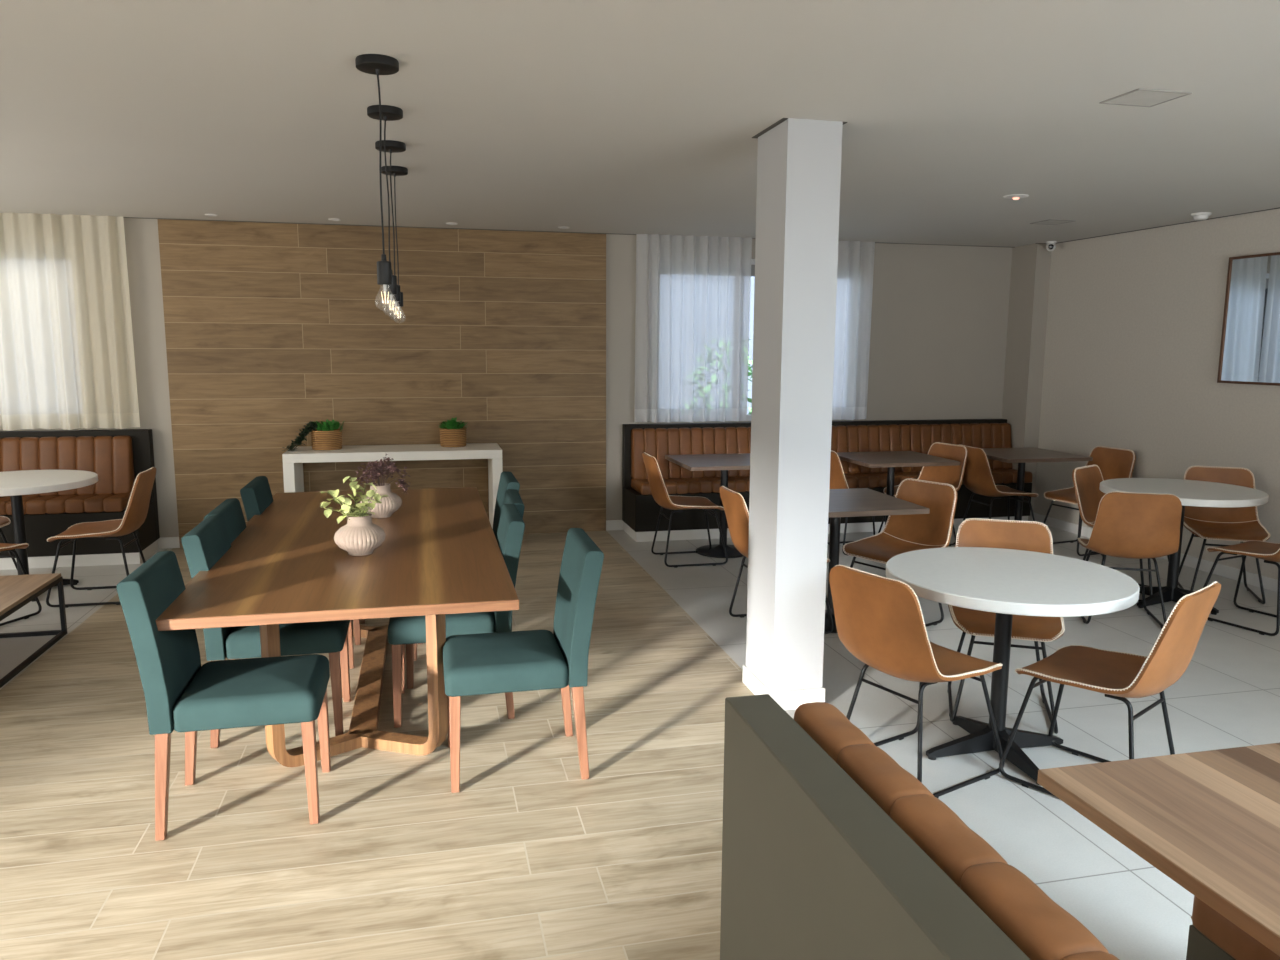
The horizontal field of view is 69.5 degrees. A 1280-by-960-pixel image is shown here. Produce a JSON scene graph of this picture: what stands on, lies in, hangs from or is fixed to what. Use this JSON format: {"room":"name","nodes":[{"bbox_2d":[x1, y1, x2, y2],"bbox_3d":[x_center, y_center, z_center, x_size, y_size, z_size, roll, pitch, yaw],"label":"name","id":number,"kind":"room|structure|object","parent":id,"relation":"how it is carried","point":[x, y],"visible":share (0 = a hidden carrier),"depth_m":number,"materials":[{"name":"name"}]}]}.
{"room":"restaurant dining room","nodes":[
{"label":"restaurant dining room","id":0,"kind":"room"},
{"bbox_2d":[0,218,1011,536],"bbox_3d":[-1.324,-0.814,7.944,10.650,2.586,0.200,-2,9,-13],"label":"wall","id":1,"kind":"structure","parent":0,"point":[939,314],"depth_m":8.61,"materials":[{"name":"grey paint"}]},
{"bbox_2d":[157,219,605,547],"bbox_3d":[-2.007,-0.776,7.675,3.509,2.582,0.020,-2,9,-13],"label":"wall paneling","id":2,"kind":"structure","parent":1,"relation":"attached to","point":[272,330],"depth_m":7.60,"materials":[{"name":"brown wood"}]},
{"bbox_2d":[158,520,623,548],"bbox_3d":[-1.382,0.439,8.005,10.095,0.090,0.015,-2,9,-13],"label":"baseboard","id":3,"kind":"structure","parent":1,"relation":"attached to","point":[163,542],"depth_m":7.45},
{"bbox_2d":[671,259,842,421],"bbox_3d":[1.068,-1.271,8.423,1.950,1.460,0.094,-2,9,-13],"label":"window","id":4,"kind":"structure","parent":1,"relation":"in","point":[752,260],"depth_m":8.29,"materials":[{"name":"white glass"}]},
{"bbox_2d":[0,525,1279,959],"bbox_3d":[-0.108,1.264,2.949,10.250,0.060,10.570,-2,9,-13],"label":"floor","id":5,"kind":"structure","parent":0,"point":[531,858],"depth_m":3.42,"materials":[{"name":"brown wood"}]},
{"bbox_2d":[0,516,16,568],"bbox_3d":[-4.549,0.325,6.099,0.590,0.832,0.490,-1,8,-9],"label":"shell chair","id":6,"kind":"object","parent":5,"relation":"on","point":[4,521],"visible":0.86,"depth_m":6.30,"materials":[{"name":"brown leather"}]},
{"bbox_2d":[0,543,41,625],"bbox_3d":[-3.935,0.438,5.356,0.490,0.832,0.590,3,9,15],"label":"shell chair","id":7,"kind":"object","parent":5,"relation":"on","point":[4,547],"visible":1,"depth_m":5.52,"materials":[{"name":"brown leather"}]},
{"bbox_2d":[0,573,66,687],"bbox_3d":[-3.665,0.796,4.569,1.080,0.354,1.140,-2,9,-13],"label":"coffee table","id":8,"kind":"object","parent":5,"relation":"on","point":[16,591],"visible":1,"depth_m":4.96,"materials":[{"name":"brown wood"}]},
{"bbox_2d":[0,470,97,601],"bbox_3d":[-4.080,0.369,6.068,0.936,0.758,0.936,-7,11,-43],"label":"round table","id":9,"kind":"object","parent":5,"relation":"on","point":[14,484],"visible":0.77,"depth_m":6.03,"materials":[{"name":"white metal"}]},
{"bbox_2d":[0,429,159,569],"bbox_3d":[-4.990,0.147,6.823,2.450,0.968,0.538,-2,9,-13],"label":"upholstered bench","id":10,"kind":"object","parent":5,"relation":"on","point":[117,456],"visible":0.82,"depth_m":6.94,"materials":[{"name":"brown leather"}]},
{"bbox_2d":[0,493,130,514],"bbox_3d":[-4.996,0.187,6.764,2.290,0.101,0.416,-2,9,-13],"label":"seat cushion","id":11,"kind":"object","parent":10,"relation":"on","point":[42,503],"depth_m":6.78,"materials":[{"name":"leather"}]},
{"bbox_2d":[0,436,134,496],"bbox_3d":[-5.042,-0.088,6.882,2.270,0.444,0.144,-2,9,-13],"label":"cushion","id":12,"kind":"object","parent":10,"relation":"on","point":[112,458],"depth_m":7.03,"materials":[{"name":"leather"}]},
{"bbox_2d":[46,467,155,607],"bbox_3d":[-3.462,0.351,5.962,0.590,0.832,0.490,-2,9,-13],"label":"shell chair","id":13,"kind":"object","parent":5,"relation":"on","point":[136,511],"visible":0.98,"depth_m":5.87,"materials":[{"name":"brown leather"}]},
{"bbox_2d":[116,551,330,840],"bbox_3d":[-1.432,0.726,3.273,0.588,0.896,0.450,-2,9,-13],"label":"dining chair","id":14,"kind":"object","parent":5,"relation":"on","point":[181,694],"visible":0.98,"depth_m":3.11,"materials":[{"name":"teal fabric"}]},
{"bbox_2d":[181,515,350,747],"bbox_3d":[-1.575,0.622,3.977,0.588,0.896,0.450,-2,9,-13],"label":"dining chair","id":15,"kind":"object","parent":5,"relation":"on","point":[207,542],"visible":0.59,"depth_m":3.80,"materials":[{"name":"teal fabric"}]},
{"bbox_2d":[204,498,353,697],"bbox_3d":[-1.694,0.557,4.414,0.588,0.896,0.450,-2,9,-13],"label":"dining chair","id":16,"kind":"object","parent":5,"relation":"on","point":[230,510],"visible":0.11,"depth_m":4.36,"materials":[{"name":"teal fabric"}]},
{"bbox_2d":[240,476,364,644],"bbox_3d":[-1.862,0.445,5.170,0.588,0.896,0.450,-2,9,-13],"label":"dining chair","id":17,"kind":"object","parent":5,"relation":"on","point":[256,496],"visible":0.18,"depth_m":4.96,"materials":[{"name":"teal fabric"}]},
{"bbox_2d":[156,487,518,766],"bbox_3d":[-1.319,0.623,4.484,1.200,0.750,2.670,-2,9,-13],"label":"dining table","id":18,"kind":"object","parent":5,"relation":"on","point":[440,554],"visible":0.81,"depth_m":3.72,"materials":[{"name":"brown wood"}]},
{"bbox_2d":[334,513,385,555],"bbox_3d":[-1.204,0.234,3.965,0.213,0.171,0.213,-2,9,-13],"label":"ribbed vase","id":19,"kind":"object","parent":18,"relation":"on","point":[359,536],"visible":0.94,"depth_m":3.90,"materials":[{"name":"beige ceramic"}]},
{"bbox_2d":[320,476,388,523],"bbox_3d":[-1.218,0.122,3.940,0.282,0.280,0.146,-2,9,-13],"label":"eucalyptus sprigs","id":20,"kind":"object","parent":19,"relation":"in","point":[347,509],"visible":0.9,"depth_m":3.92,"materials":[{"name":"green plant"}]},
{"bbox_2d":[360,483,401,517],"bbox_3d":[-1.353,0.108,4.815,0.213,0.171,0.213,-5,10,-30],"label":"ribbed vase","id":21,"kind":"object","parent":18,"relation":"on","point":[389,505],"visible":0.7,"depth_m":4.76,"materials":[{"name":"beige ceramic"}]},
{"bbox_2d":[353,454,409,493],"bbox_3d":[-1.360,-0.013,4.793,0.278,0.258,0.274,-7,11,-42],"label":"dried flowers","id":22,"kind":"object","parent":21,"relation":"in","point":[376,472],"visible":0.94,"depth_m":4.76,"materials":[{"name":"purple plant"}]},
{"bbox_2d":[282,443,502,528],"bbox_3d":[-1.973,0.144,7.508,1.660,0.810,0.524,-2,9,-13],"label":"console table","id":23,"kind":"object","parent":5,"relation":"on","point":[293,460],"visible":0.62,"depth_m":7.29,"materials":[{"name":"white paint"}]},
{"bbox_2d":[282,419,343,450],"bbox_3d":[-2.590,-0.357,7.316,0.487,0.232,0.262,-2,9,-19],"label":"potted plant","id":24,"kind":"object","parent":23,"relation":"on","point":[324,437],"visible":1,"depth_m":7.26,"materials":[{"name":"plant"}]},
{"bbox_2d":[438,417,466,446],"bbox_3d":[-1.542,-0.399,7.616,0.252,0.239,0.254,-2,9,-13],"label":"potted plant","id":25,"kind":"object","parent":23,"relation":"on","point":[452,432],"visible":1,"depth_m":7.53,"materials":[{"name":"wicker"}]},
{"bbox_2d":[388,504,524,727],"bbox_3d":[-0.833,0.594,4.194,0.588,0.896,0.450,-1,9,-12],"label":"dining chair","id":26,"kind":"object","parent":5,"relation":"on","point":[402,631],"visible":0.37,"depth_m":3.98,"materials":[{"name":"teal fabric"}]},
{"bbox_2d":[406,489,524,688],"bbox_3d":[-0.887,0.528,4.643,0.588,0.896,0.450,-1,9,-11],"label":"dining chair","id":27,"kind":"object","parent":5,"relation":"on","point":[512,496],"visible":0.06,"depth_m":4.44,"materials":[{"name":"teal fabric"}]},
{"bbox_2d":[418,471,519,643],"bbox_3d":[-1.003,0.429,5.308,0.588,0.896,0.450,-2,9,-13],"label":"dining chair","id":28,"kind":"object","parent":5,"relation":"on","point":[507,481],"visible":0.09,"depth_m":5.29,"materials":[{"name":"teal fabric"}]},
{"bbox_2d":[443,528,603,792],"bbox_3d":[-0.472,0.680,3.623,0.588,0.896,0.450,-2,9,-13],"label":"dining chair","id":29,"kind":"object","parent":5,"relation":"on","point":[529,660],"visible":0.95,"depth_m":3.45,"materials":[{"name":"teal fabric"}]},
{"bbox_2d":[642,452,727,567],"bbox_3d":[0.335,0.210,7.076,0.590,0.832,0.490,-2,9,-13],"label":"shell chair","id":30,"kind":"object","parent":5,"relation":"on","point":[659,492],"visible":1,"depth_m":6.96,"materials":[{"name":"brown leather"}]},
{"bbox_2d":[665,453,750,557],"bbox_3d":[0.670,0.210,7.373,0.780,0.750,0.760,-2,9,-13],"label":"cafe table","id":31,"kind":"object","parent":5,"relation":"on","point":[699,462],"visible":0.74,"depth_m":7.32,"materials":[{"name":"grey wood"}]},
{"bbox_2d":[720,486,833,633],"bbox_3d":[0.789,0.457,5.413,0.590,0.832,0.490,-2,9,-13],"label":"shell chair","id":32,"kind":"object","parent":5,"relation":"on","point":[735,507],"visible":0.41,"depth_m":5.30,"materials":[{"name":"brown leather"}]},
{"bbox_2d":[622,419,1032,541],"bbox_3d":[1.746,-0.036,8.384,3.785,0.955,0.538,-2,9,-13],"label":"upholstered bench","id":33,"kind":"object","parent":5,"relation":"on","point":[640,511],"visible":0.53,"depth_m":8.20,"materials":[{"name":"brown leather"}]},
{"bbox_2d":[631,423,1011,478],"bbox_3d":[1.749,-0.277,8.455,3.726,0.439,0.144,-2,9,-13],"label":"cushion","id":34,"kind":"object","parent":33,"relation":"on","point":[658,441],"depth_m":8.44,"materials":[{"name":"leather"}]},
{"bbox_2d":[631,469,1032,494],"bbox_3d":[1.784,-0.003,8.334,3.735,0.101,0.416,-2,9,-13],"label":"seat cushion","id":35,"kind":"object","parent":33,"relation":"on","point":[694,483],"depth_m":8.14,"materials":[{"name":"leather"}]},
{"bbox_2d":[827,451,874,554],"bbox_3d":[1.756,0.157,7.496,0.590,0.832,0.490,-2,9,-13],"label":"shell chair","id":36,"kind":"object","parent":5,"relation":"on","point":[837,477],"visible":0.15,"depth_m":7.27,"materials":[{"name":"brown leather"}]},
{"bbox_2d":[824,488,929,632],"bbox_3d":[1.157,0.487,5.504,0.780,0.750,0.760,-2,9,-13],"label":"cafe table","id":37,"kind":"object","parent":5,"relation":"on","point":[855,502],"visible":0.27,"depth_m":5.42,"materials":[{"name":"black metal"}]},
{"bbox_2d":[837,451,959,524],"bbox_3d":[2.062,0.183,7.614,0.780,0.750,0.760,-2,9,-13],"label":"cafe table","id":38,"kind":"object","parent":5,"relation":"on","point":[889,459],"visible":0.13,"depth_m":7.47,"materials":[{"name":"black metal"}]},
{"bbox_2d":[843,478,956,626],"bbox_3d":[1.549,0.440,5.561,0.590,0.832,0.490,-6,10,-36],"label":"shell chair","id":39,"kind":"object","parent":5,"relation":"on","point":[901,534],"visible":0.78,"depth_m":5.63,"materials":[{"name":"brown leather"}]},
{"bbox_2d":[829,565,1004,797],"bbox_3d":[1.070,0.728,3.577,0.590,0.832,0.490,-5,10,-33],"label":"shell chair","id":40,"kind":"object","parent":5,"relation":"on","point":[879,620],"visible":0.95,"depth_m":3.40,"materials":[{"name":"brown leather"}]},
{"bbox_2d":[720,694,1119,959],"bbox_3d":[0.743,1.085,0.718,0.568,0.954,2.635,-2,9,-13],"label":"upholstered bench","id":41,"kind":"object","parent":5,"relation":"on","point":[832,849],"visible":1,"depth_m":1.41,"materials":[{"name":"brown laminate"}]},
{"bbox_2d":[878,442,967,545],"bbox_3d":[2.385,0.120,7.772,0.590,0.832,0.490,-4,9,-27],"label":"shell chair","id":42,"kind":"object","parent":5,"relation":"on","point":[952,475],"visible":0.47,"depth_m":7.83,"materials":[{"name":"brown leather"}]},
{"bbox_2d":[962,445,1037,521],"bbox_3d":[3.005,0.123,7.775,0.590,0.832,0.490,-2,9,-13],"label":"shell chair","id":43,"kind":"object","parent":5,"relation":"on","point":[977,478],"visible":0.85,"depth_m":7.62,"materials":[{"name":"brown leather"}]},
{"bbox_2d":[947,518,1064,733],"bbox_3d":[1.663,0.638,4.212,0.490,0.832,0.590,3,9,17],"label":"shell chair","id":44,"kind":"object","parent":5,"relation":"on","point":[1034,536],"visible":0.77,"depth_m":4.27,"materials":[{"name":"brown leather"}]},
{"bbox_2d":[886,547,1139,785],"bbox_3d":[1.465,0.744,3.741,0.936,0.758,0.936,-2,9,-13],"label":"round table","id":45,"kind":"object","parent":5,"relation":"on","point":[1006,583],"visible":0.9,"depth_m":3.66,"materials":[{"name":"white laminate"}]},
{"bbox_2d":[982,447,1092,520],"bbox_3d":[3.275,0.140,7.955,0.780,0.750,0.760,-2,9,-13],"label":"cafe table","id":46,"kind":"object","parent":5,"relation":"on","point":[1021,456],"visible":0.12,"depth_m":7.86,"materials":[{"name":"black metal"}]},
{"bbox_2d":[1043,446,1135,555],"bbox_3d":[3.661,0.158,7.567,0.590,0.832,0.490,-3,9,-23],"label":"shell chair","id":47,"kind":"object","parent":5,"relation":"on","point":[1113,463],"visible":0.59,"depth_m":7.60,"materials":[{"name":"brown leather"}]},
{"bbox_2d":[999,582,1220,796],"bbox_3d":[1.746,0.752,3.441,0.490,0.832,0.590,-7,11,-41],"label":"shell chair","id":48,"kind":"object","parent":5,"relation":"on","point":[1114,674],"visible":0.97,"depth_m":3.32,"materials":[{"name":"brown leather"}]},
{"bbox_2d":[1072,465,1168,601],"bbox_3d":[3.284,0.345,6.275,0.490,0.832,0.590,-7,11,-41],"label":"shell chair","id":49,"kind":"object","parent":5,"relation":"on","point":[1086,479],"visible":0.37,"depth_m":6.40,"materials":[{"name":"brown leather"}]},
{"bbox_2d":[1078,492,1181,627],"bbox_3d":[2.933,0.444,5.585,0.490,0.832,0.590,3,9,15],"label":"shell chair","id":50,"kind":"object","parent":5,"relation":"on","point":[1140,526],"visible":0.93,"depth_m":5.32,"materials":[{"name":"brown leather"}]},
{"bbox_2d":[1037,743,1279,955],"bbox_3d":[1.365,1.115,1.235,0.875,0.750,1.820,-2,9,-13],"label":"cafe table","id":51,"kind":"object","parent":5,"relation":"on","point":[1209,821],"visible":1,"depth_m":1.79,"materials":[{"name":"brown wood"}]},
{"bbox_2d":[1099,478,1268,614],"bbox_3d":[3.474,0.427,5.979,0.936,0.758,0.936,-4,9,-25],"label":"round table","id":52,"kind":"object","parent":5,"relation":"on","point":[1189,492],"visible":0.81,"depth_m":5.92,"materials":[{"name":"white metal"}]},
{"bbox_2d":[1178,466,1270,603],"bbox_3d":[3.943,0.354,6.243,0.490,0.832,0.590,4,9,21],"label":"shell chair","id":53,"kind":"object","parent":5,"relation":"on","point":[1242,524],"visible":0.73,"depth_m":6.37,"materials":[{"name":"brown leather"}]},
{"bbox_2d":[1186,896,1279,959],"bbox_3d":[1.744,1.063,0.917,0.568,0.950,2.400,-2,9,-13],"label":"upholstered bench","id":54,"kind":"object","parent":5,"relation":"on","point":[1212,936],"visible":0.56,"depth_m":1.94,"materials":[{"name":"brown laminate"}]},
{"bbox_2d":[1203,540,1279,635],"bbox_3d":[3.761,0.460,5.510,0.490,0.832,0.590,-4,9,-27],"label":"shell chair","id":55,"kind":"object","parent":5,"relation":"on","point":[1269,552],"visible":0.98,"depth_m":5.59,"materials":[{"name":"brown leather"}]},
{"bbox_2d":[0,0,1279,246],"bbox_3d":[-0.104,-1.390,2.608,10.650,0.120,11.070,-2,9,-13],"label":"ceiling","id":56,"kind":"structure","parent":0,"point":[585,116],"depth_m":3.70,"materials":[{"name":"paint"}]},
{"bbox_2d":[0,212,139,430],"bbox_3d":[-4.991,-1.165,6.821,2.260,1.602,0.121,-2,9,-13],"label":"sheer curtain","id":57,"kind":"object","parent":56,"relation":"hanging from","point":[67,359],"visible":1,"depth_m":6.97,"materials":[{"name":"white fabric"}]},
{"bbox_2d":[355,54,398,303],"bbox_3d":[-0.881,-0.995,3.143,0.140,0.827,0.140,-2,9,-13],"label":"pendant lamp","id":58,"kind":"object","parent":56,"relation":"hanging from","point":[375,64],"visible":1,"depth_m":3.11,"materials":[{"name":"black plastic"}]},
{"bbox_2d":[377,254,391,284],"bbox_3d":[-0.883,-0.727,3.182,0.049,0.103,0.049,-2,9,-13],"label":"socket","id":59,"kind":"object","parent":58,"relation":"attached to","point":[384,270],"depth_m":3.17,"materials":[{"name":"black plastic"}]},
{"bbox_2d":[367,105,402,309],"bbox_3d":[-1.033,-1.091,3.788,0.140,0.827,0.140,1,8,5],"label":"pendant lamp","id":60,"kind":"object","parent":56,"relation":"hanging from","point":[388,113],"visible":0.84,"depth_m":3.74,"materials":[{"name":"black plastic"}]},
{"bbox_2d":[385,273,396,294],"bbox_3d":[-1.035,-0.822,3.828,0.049,0.103,0.049,1,8,5],"label":"socket","id":61,"kind":"object","parent":60,"relation":"attached to","point":[392,289],"depth_m":3.81,"materials":[{"name":"black plastic"}]},
{"bbox_2d":[375,140,405,314],"bbox_3d":[-1.183,-1.185,4.424,0.140,0.827,0.140,-3,9,-21],"label":"pendant lamp","id":62,"kind":"object","parent":56,"relation":"hanging from","point":[392,146],"visible":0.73,"depth_m":4.38,"materials":[{"name":"black plastic"}]},
{"bbox_2d":[392,285,400,301],"bbox_3d":[-1.185,-0.917,4.464,0.049,0.103,0.049,-3,9,-21],"label":"socket","id":63,"kind":"object","parent":62,"relation":"attached to","point":[395,298],"depth_m":4.45,"materials":[{"name":"black plastic"}]},
{"bbox_2d":[381,166,407,317],"bbox_3d":[-1.329,-1.276,5.041,0.140,0.827,0.140,8,11,43],"label":"pendant lamp","id":64,"kind":"object","parent":56,"relation":"hanging from","point":[395,170],"visible":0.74,"depth_m":4.99,"materials":[{"name":"black plastic"}]},
{"bbox_2d":[394,292,402,306],"bbox_3d":[-1.330,-1.008,5.080,0.049,0.103,0.049,8,11,43],"label":"socket","id":65,"kind":"object","parent":64,"relation":"attached to","point":[399,304],"depth_m":5.07,"materials":[{"name":"black plastic"}]},
{"bbox_2d":[634,234,751,422],"bbox_3d":[0.468,-1.313,8.090,1.056,1.612,0.115,-2,9,-13],"label":"sheer curtain","id":66,"kind":"object","parent":56,"relation":"hanging from","point":[692,320],"visible":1,"depth_m":8.08,"materials":[{"name":"white fabric"}]},
{"bbox_2d":[832,241,874,419],"bbox_3d":[1.569,-1.344,8.339,1.148,1.612,0.089,-2,9,-13],"label":"sheer curtain","id":67,"kind":"object","parent":56,"relation":"hanging from","point":[855,268],"visible":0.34,"depth_m":8.42,"materials":[{"name":"white fabric"}]},
{"bbox_2d":[1003,194,1028,199],"bbox_3d":[2.358,-1.770,5.785,0.150,0.022,0.150,-2,9,-13],"label":"ceiling light","id":68,"kind":"object","parent":56,"relation":"attached to","point":[1013,196],"visible":1,"depth_m":5.75,"materials":[{"name":"white plastic"}]},
{"bbox_2d":[1046,241,1056,250],"bbox_3d":[3.691,-2.097,8.281,0.090,0.085,0.093,-2,9,-13],"label":"security camera","id":69,"kind":"object","parent":56,"relation":"attached to","point":[1050,246],"visible":1,"depth_m":8.25,"materials":[{"name":"white plastic"}]},
{"bbox_2d":[1030,219,1075,224],"bbox_3d":[3.118,-1.949,6.971,0.225,0.005,0.230,-2,9,-13],"label":"ceiling vent","id":70,"kind":"object","parent":56,"relation":"in","point":[1050,221],"visible":1,"depth_m":6.98,"materials":[{"name":"white metal"}]},
{"bbox_2d":[1099,88,1191,106],"bbox_3d":[1.909,-1.444,3.488,0.230,0.005,0.205,-2,9,-13],"label":"ceiling vent","id":71,"kind":"object","parent":56,"relation":"in","point":[1140,97],"visible":1,"depth_m":3.48,"materials":[{"name":"white metal"}]},
{"bbox_2d":[1191,212,1211,220],"bbox_3d":[3.949,-1.853,6.490,0.124,0.045,0.124,-2,9,-13],"label":"smoke detector","id":72,"kind":"object","parent":56,"relation":"attached to","point":[1201,215],"visible":1,"depth_m":6.46,"materials":[{"name":"white plastic"}]},
{"bbox_2d":[746,118,842,691],"bbox_3d":[0.688,-0.256,4.225,0.245,2.586,0.360,-2,9,-13],"label":"wall column","id":73,"kind":"structure","parent":0,"point":[799,160],"depth_m":4.08,"materials":[{"name":"paint"}]},
{"bbox_2d":[742,664,824,709],"bbox_3d":[0.680,0.979,4.406,0.269,0.090,0.384,-2,9,-13],"label":"baseboard","id":74,"kind":"structure","parent":73,"relation":"attached to","point":[788,699],"depth_m":4.23,"materials":[{"name":"white paint"}]},
{"bbox_2d":[1002,244,1051,520],"bbox_3d":[3.656,-0.911,8.808,0.155,2.586,0.370,-2,9,-13],"label":"column","id":75,"kind":"structure","parent":0,"point":[1030,264],"depth_m":8.67,"materials":[{"name":"grey paint"}]},
{"bbox_2d":[1034,208,1279,579],"bbox_3d":[4.988,-0.188,3.935,0.200,2.586,10.570,-2,9,-13],"label":"wall","id":76,"kind":"structure","parent":0,"point":[1135,318],"depth_m":7.29,"materials":[{"name":"beige paint"}]},
{"bbox_2d":[123,118,1279,247],"bbox_3d":[0.104,-1.327,2.605,9.850,0.004,10.550,-2,9,-13],"label":"trim","id":77,"kind":"structure","parent":76,"relation":"attached to","point":[780,121],"depth_m":7.31,"materials":[{"name":"white paint"}]},
{"bbox_2d":[1032,512,1277,591],"bbox_3d":[4.918,1.079,3.915,0.015,0.085,10.200,-2,9,-13],"label":"baseboard","id":78,"kind":"structure","parent":76,"relation":"attached to","point":[1271,584],"depth_m":6.87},
{"bbox_2d":[1217,252,1279,385],"bbox_3d":[4.397,-1.033,5.871,0.029,0.890,1.610,-2,9,-13],"label":"wall mirror","id":79,"kind":"object","parent":76,"relation":"attached to","point":[1250,338],"visible":1,"depth_m":6.42,"materials":[{"name":"brown mirror"}]},
{"label":"outside","id":80,"kind":"structure","parent":0,"visible":0},
{"bbox_2d":[747,339,752,413],"bbox_3d":[1.058,-0.632,11.133,1.150,2.129,1.188,-2,9,-13],"label":"shrub","id":81,"kind":"object","parent":80,"relation":"in","point":[750,361],"visible":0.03,"depth_m":10.95,"materials":[{"name":"green plant"}]},
{"bbox_2d":[747,276,754,413],"bbox_3d":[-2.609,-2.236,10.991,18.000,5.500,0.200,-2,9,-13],"label":"window","id":82,"kind":"structure","parent":80,"point":[751,324],"depth_m":11.89,"materials":[{"name":"glass"}]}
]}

